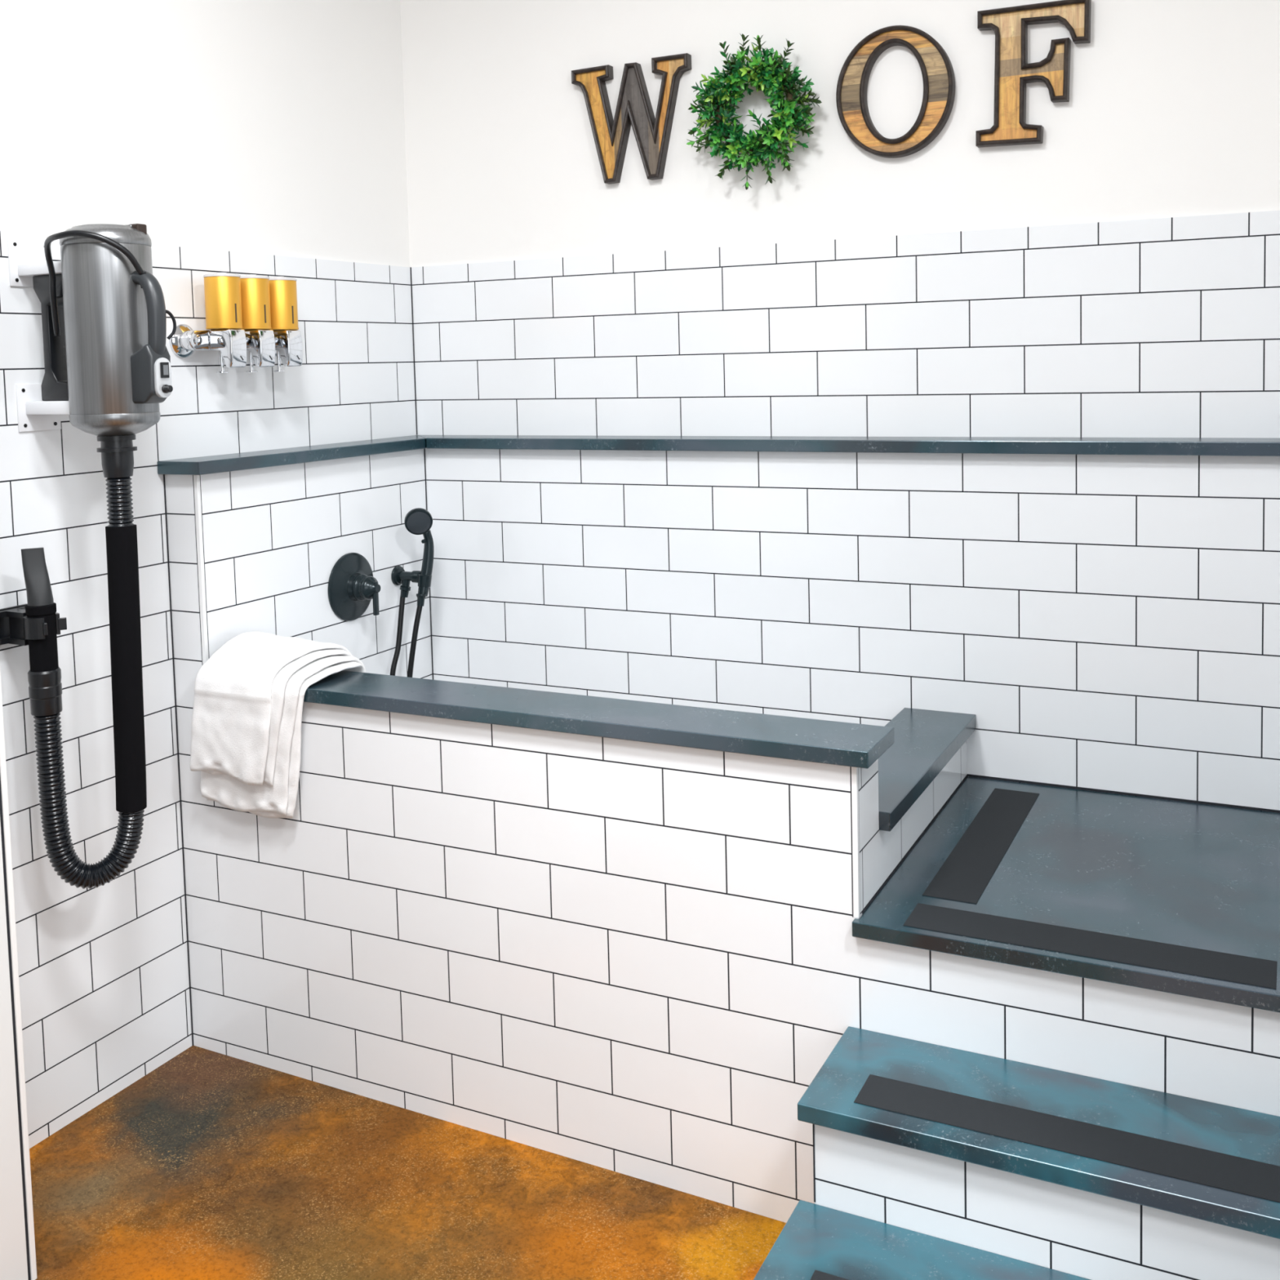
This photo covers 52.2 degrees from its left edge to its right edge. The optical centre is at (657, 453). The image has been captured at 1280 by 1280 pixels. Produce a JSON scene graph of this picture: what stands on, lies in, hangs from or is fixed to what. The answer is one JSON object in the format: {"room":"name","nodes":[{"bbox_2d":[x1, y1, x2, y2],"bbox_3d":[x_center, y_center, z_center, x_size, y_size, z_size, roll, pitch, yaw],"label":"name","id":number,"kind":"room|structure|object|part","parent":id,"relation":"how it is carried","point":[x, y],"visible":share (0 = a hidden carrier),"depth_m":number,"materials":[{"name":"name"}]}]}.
{"room":"dog washing room","nodes":[
{"label":"dog washing room","id":0,"kind":"room"},
{"bbox_2d":[0,775,31,1279],"bbox_3d":[-1.753,-0.011,1.111,0.474,3.140,2.247,1,4,26],"label":"wall","id":1,"kind":"structure","parent":0,"point":[15,1262],"depth_m":2.07,"materials":[{"name":"white paint"}]},
{"bbox_2d":[0,669,36,1279],"bbox_3d":[-1.230,-0.094,2.109,0.415,3.140,0.010,1,4,26],"label":"trim","id":2,"kind":"structure","parent":1,"relation":"attached to","point":[2,752],"depth_m":2.08,"materials":[{"name":"white"}]},
{"bbox_2d":[0,0,416,1148],"bbox_3d":[-1.158,-0.136,2.682,0.160,3.140,2.300,1,4,26],"label":"wall","id":3,"kind":"structure","parent":0,"point":[258,137],"depth_m":2.73,"materials":[{"name":"white tile"}]},
{"bbox_2d":[0,604,66,645],"bbox_3d":[-1.144,0.318,2.382,0.136,0.065,0.098,1,4,26],"label":"clip","id":4,"kind":"object","parent":3,"relation":"attached to","point":[15,628],"visible":0.86,"depth_m":2.38,"materials":[{"name":"black plastic"}]},
{"bbox_2d":[7,237,61,287],"bbox_3d":[-1.121,-0.357,2.426,0.127,0.089,0.092,1,4,26],"label":"wall bracket","id":5,"kind":"object","parent":3,"relation":"attached to","point":[26,257],"visible":0.52,"depth_m":2.42,"materials":[{"name":"white plastic"}]},
{"bbox_3d":[-1.119,-0.343,2.426,0.123,0.022,0.062,1,4,26],"label":"arm","id":6,"kind":"part","parent":5,"relation":"part of","materials":[{"name":"white plastic"}]},
{"bbox_2d":[15,383,70,431],"bbox_3d":[-1.115,-0.087,2.445,0.127,0.089,0.092,1,4,26],"label":"wall bracket","id":7,"kind":"object","parent":3,"relation":"attached to","point":[34,414],"visible":0.68,"depth_m":2.44,"materials":[{"name":"white plastic"}]},
{"bbox_3d":[-1.113,-0.087,2.444,0.123,0.025,0.062,1,4,26],"label":"arm","id":8,"kind":"part","parent":7,"relation":"part of","materials":[{"name":"white plastic"}]},
{"bbox_2d":[21,223,176,888],"bbox_3d":[-1.002,0.193,2.404,0.294,1.217,0.175,-1,4,3],"label":"dryer","id":9,"kind":"object","parent":7,"relation":"attached to","point":[104,317],"visible":1,"depth_m":2.36,"materials":[{"name":"grey metal"}]},
{"bbox_3d":[-1.028,-0.304,2.330,0.216,0.180,0.088,0,4,22],"label":"power cord","id":10,"kind":"part","parent":9,"relation":"part of","materials":[{"name":"black plastic"}]},
{"bbox_3d":[-0.909,-0.249,2.338,0.065,0.160,0.033,1,4,26],"label":"handle","id":11,"kind":"part","parent":9,"relation":"part of","materials":[{"name":"grey plastic"}]},
{"bbox_3d":[-0.884,-0.136,2.336,0.008,0.072,0.035,1,4,26],"label":"switch panel","id":12,"kind":"part","parent":9,"relation":"part of","materials":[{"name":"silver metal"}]},
{"bbox_2d":[160,362,169,377],"bbox_3d":[-0.879,-0.149,2.332,0.004,0.028,0.018,1,4,26],"label":"rocker switch","id":13,"kind":"object","parent":9,"relation":"attached to","point":[164,366],"depth_m":2.33,"materials":[{"name":"black plastic"}]},
{"bbox_3d":[-0.874,-0.116,2.332,0.014,0.016,0.016,1,4,26],"label":"speed knob","id":14,"kind":"part","parent":9,"relation":"part of","materials":[{"name":"black plastic"}]},
{"bbox_3d":[-0.878,-0.233,2.347,0.027,0.056,0.011,-4,5,-37],"label":"cord","id":15,"kind":"part","parent":9,"relation":"part of","materials":[{"name":"black plastic"}]},
{"bbox_2d":[168,272,302,373],"bbox_3d":[-0.906,-0.287,2.885,0.112,0.215,0.344,1,4,26],"label":"soap dispenser","id":16,"kind":"object","parent":3,"relation":"attached to","point":[258,315],"visible":1,"depth_m":2.84,"materials":[{"name":"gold metal"}]},
{"bbox_3d":[-0.922,-0.251,2.896,0.026,0.042,0.325,1,4,26],"label":"rail","id":17,"kind":"part","parent":16,"relation":"part of","materials":[{"name":"silver metal"}]},
{"bbox_3d":[-0.919,-0.226,2.802,0.062,0.082,0.047,1,4,26],"label":"spout","id":18,"kind":"part","parent":16,"relation":"part of","materials":[{"name":"silver metal"}]},
{"bbox_3d":[-0.881,-0.232,2.881,0.062,0.082,0.047,1,4,26],"label":"spout","id":19,"kind":"part","parent":16,"relation":"part of","materials":[{"name":"silver metal"}]},
{"bbox_3d":[-0.842,-0.238,2.960,0.062,0.082,0.047,1,4,26],"label":"spout","id":20,"kind":"part","parent":16,"relation":"part of","materials":[{"name":"silver metal"}]},
{"bbox_2d":[164,448,432,1054],"bbox_3d":[-0.787,0.690,3.173,0.092,1.365,0.884,1,4,26],"label":"wall","id":21,"kind":"structure","parent":0,"point":[274,537],"depth_m":2.91,"materials":[{"name":"white tile"}]},
{"bbox_2d":[192,475,208,665],"bbox_3d":[-0.953,0.253,2.731,0.011,0.422,0.011,1,4,26],"label":"trim","id":22,"kind":"structure","parent":21,"relation":"attached to","point":[196,478],"depth_m":2.73,"materials":[{"name":"white tile"}]},
{"bbox_2d":[328,552,380,621],"bbox_3d":[-0.703,0.321,3.135,0.084,0.165,0.165,1,4,26],"label":"shower valve","id":23,"kind":"object","parent":21,"relation":"attached to","point":[352,584],"visible":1,"depth_m":3.12,"materials":[{"name":"black metal"}]},
{"bbox_3d":[-0.697,0.322,3.132,0.070,0.068,0.068,1,4,26],"label":"stem","id":24,"kind":"part","parent":23,"relation":"part of","materials":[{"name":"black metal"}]},
{"bbox_3d":[-0.673,0.346,3.123,0.010,0.082,0.013,1,4,26],"label":"lever handle","id":25,"kind":"part","parent":23,"relation":"part of","materials":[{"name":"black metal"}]},
{"bbox_2d":[390,507,434,677],"bbox_3d":[-0.625,0.506,3.263,0.116,0.741,0.147,1,4,26],"label":"shower","id":26,"kind":"object","parent":21,"relation":"attached to","point":[418,521],"visible":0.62,"depth_m":3.26,"materials":[{"name":"black metal"}]},
{"bbox_2d":[400,578,410,597],"bbox_3d":[-0.638,0.339,3.306,0.028,0.051,0.028,1,4,26],"label":"outlet","id":27,"kind":"object","parent":26,"relation":"attached to","point":[405,588],"depth_m":3.30,"materials":[{"name":"black metal"}]},
{"bbox_2d":[29,1045,786,1279],"bbox_3d":[-0.508,1.565,-0.120,3.700,0.170,5.500,1,4,26],"label":"floor","id":28,"kind":"structure","parent":0,"point":[209,1165],"depth_m":2.31,"materials":[{"name":"concrete"}]},
{"bbox_2d":[212,702,879,1222],"bbox_3d":[-0.273,0.955,2.518,1.412,0.925,0.122,1,4,26],"label":"wall","id":29,"kind":"structure","parent":0,"point":[637,959],"depth_m":2.40,"materials":[{"name":"white tile"}]},
{"bbox_2d":[303,670,894,768],"bbox_3d":[-0.273,0.480,2.478,1.435,0.028,0.154,1,4,26],"label":"wall cap","id":30,"kind":"object","parent":29,"relation":"on","point":[793,738],"visible":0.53,"depth_m":2.35,"materials":[{"name":"stone"}]},
{"bbox_2d":[189,631,366,817],"bbox_3d":[-0.780,0.558,2.744,0.292,0.351,0.279,1,4,26],"label":"towel","id":31,"kind":"object","parent":30,"relation":"on","point":[249,695],"visible":0.88,"depth_m":2.64,"materials":[{"name":"white fabric"}]},
{"bbox_2d":[849,766,860,918],"bbox_3d":[0.324,0.632,2.136,0.011,0.257,0.011,1,4,26],"label":"trim","id":32,"kind":"structure","parent":29,"relation":"attached to","point":[854,771],"depth_m":2.13,"materials":[{"name":"white"}]},
{"bbox_2d":[400,0,1279,438],"bbox_3d":[0.995,-0.198,2.814,3.608,3.140,0.166,1,4,26],"label":"wall","id":33,"kind":"structure","parent":0,"point":[1115,274],"depth_m":2.98,"materials":[{"name":"white paint"}]},
{"bbox_2d":[571,53,691,184],"bbox_3d":[-0.063,-0.809,3.183,0.316,0.286,0.028,1,4,26],"label":"wooden letter","id":34,"kind":"object","parent":33,"relation":"attached to","point":[633,106],"visible":1,"depth_m":3.17,"materials":[{"name":"brown wood"}]},
{"bbox_2d":[156,435,1279,475],"bbox_3d":[0.140,0.006,2.654,2.200,0.028,0.902,1,4,26],"label":"stone ledge","id":35,"kind":"object","parent":33,"relation":"on","point":[1240,446],"visible":1,"depth_m":2.87,"materials":[{"name":"stone"}]},
{"bbox_2d":[686,33,822,190],"bbox_3d":[0.214,-0.787,2.992,0.329,0.358,0.118,1,4,26],"label":"boxwood wreath","id":36,"kind":"object","parent":33,"relation":"attached to","point":[767,75],"visible":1,"depth_m":2.98,"materials":[{"name":"green plant"}]},
{"bbox_2d":[835,25,955,158],"bbox_3d":[0.526,-0.801,2.895,0.264,0.284,0.028,1,4,26],"label":"wooden letter","id":37,"kind":"object","parent":33,"relation":"attached to","point":[935,64],"visible":1,"depth_m":2.89,"materials":[{"name":"brown wood"}]},
{"bbox_2d":[975,0,1091,147],"bbox_3d":[0.794,-0.803,2.764,0.235,0.288,0.028,1,4,26],"label":"wooden letter","id":38,"kind":"object","parent":33,"relation":"attached to","point":[1012,71],"visible":1,"depth_m":2.77,"materials":[{"name":"brown wood"}]},
{"bbox_2d":[425,448,1279,813],"bbox_3d":[0.375,0.671,3.044,2.108,1.365,0.094,1,4,26],"label":"wall","id":39,"kind":"structure","parent":0,"point":[1108,623],"depth_m":2.87,"materials":[{"name":"white tile"}]},
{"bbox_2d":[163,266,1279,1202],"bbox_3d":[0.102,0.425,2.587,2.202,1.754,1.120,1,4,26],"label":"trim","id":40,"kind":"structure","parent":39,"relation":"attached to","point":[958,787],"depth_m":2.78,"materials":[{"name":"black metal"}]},
{"bbox_2d":[879,739,967,891],"bbox_3d":[0.483,1.007,2.593,0.118,0.774,0.668,1,4,26],"label":"wall","id":41,"kind":"structure","parent":0,"point":[895,845],"depth_m":2.48,"materials":[{"name":"white tile"}]},
{"bbox_2d":[878,707,976,831],"bbox_3d":[0.474,0.605,2.565,0.158,0.033,0.668,1,4,26],"label":"wall cap","id":42,"kind":"object","parent":41,"relation":"on","point":[926,740],"visible":0.69,"depth_m":2.56,"materials":[{"name":"stone"}]},
{"bbox_2d":[814,1124,1279,1279],"bbox_3d":[0.602,1.217,1.913,0.696,0.465,0.232,1,4,26],"label":"wall","id":43,"kind":"structure","parent":0,"point":[1088,1235],"depth_m":1.81,"materials":[{"name":"white tile"}]},
{"bbox_2d":[797,1026,1279,1239],"bbox_3d":[0.584,0.971,1.893,0.716,0.028,0.248,1,4,26],"label":"stair tread","id":44,"kind":"structure","parent":43,"relation":"on","point":[1211,1162],"depth_m":1.87,"materials":[{"name":"blue stone"}]},
{"bbox_2d":[858,937,1279,1116],"bbox_3d":[0.824,1.081,2.365,0.696,0.641,0.790,1,4,26],"label":"wall","id":45,"kind":"structure","parent":0,"point":[1218,1052],"depth_m":2.00,"materials":[{"name":"white tile"}]},
{"bbox_2d":[852,776,1279,1012],"bbox_3d":[0.809,0.748,2.334,0.702,0.026,0.806,1,4,26],"label":"stair landing","id":46,"kind":"structure","parent":45,"relation":"on","point":[1181,898],"depth_m":2.22,"materials":[{"name":"stone"}]},
{"bbox_3d":[0.501,1.323,1.709,0.697,0.326,0.238,1,4,26],"label":"wall","id":47,"kind":"structure","parent":0,"visible":0},
{"bbox_2d":[753,1200,1090,1279],"bbox_3d":[0.480,1.148,1.688,0.720,0.028,0.268,1,4,26],"label":"stair tread","id":48,"kind":"structure","parent":47,"relation":"on","point":[816,1242],"depth_m":1.83,"materials":[{"name":"blue stone"}]}
]}

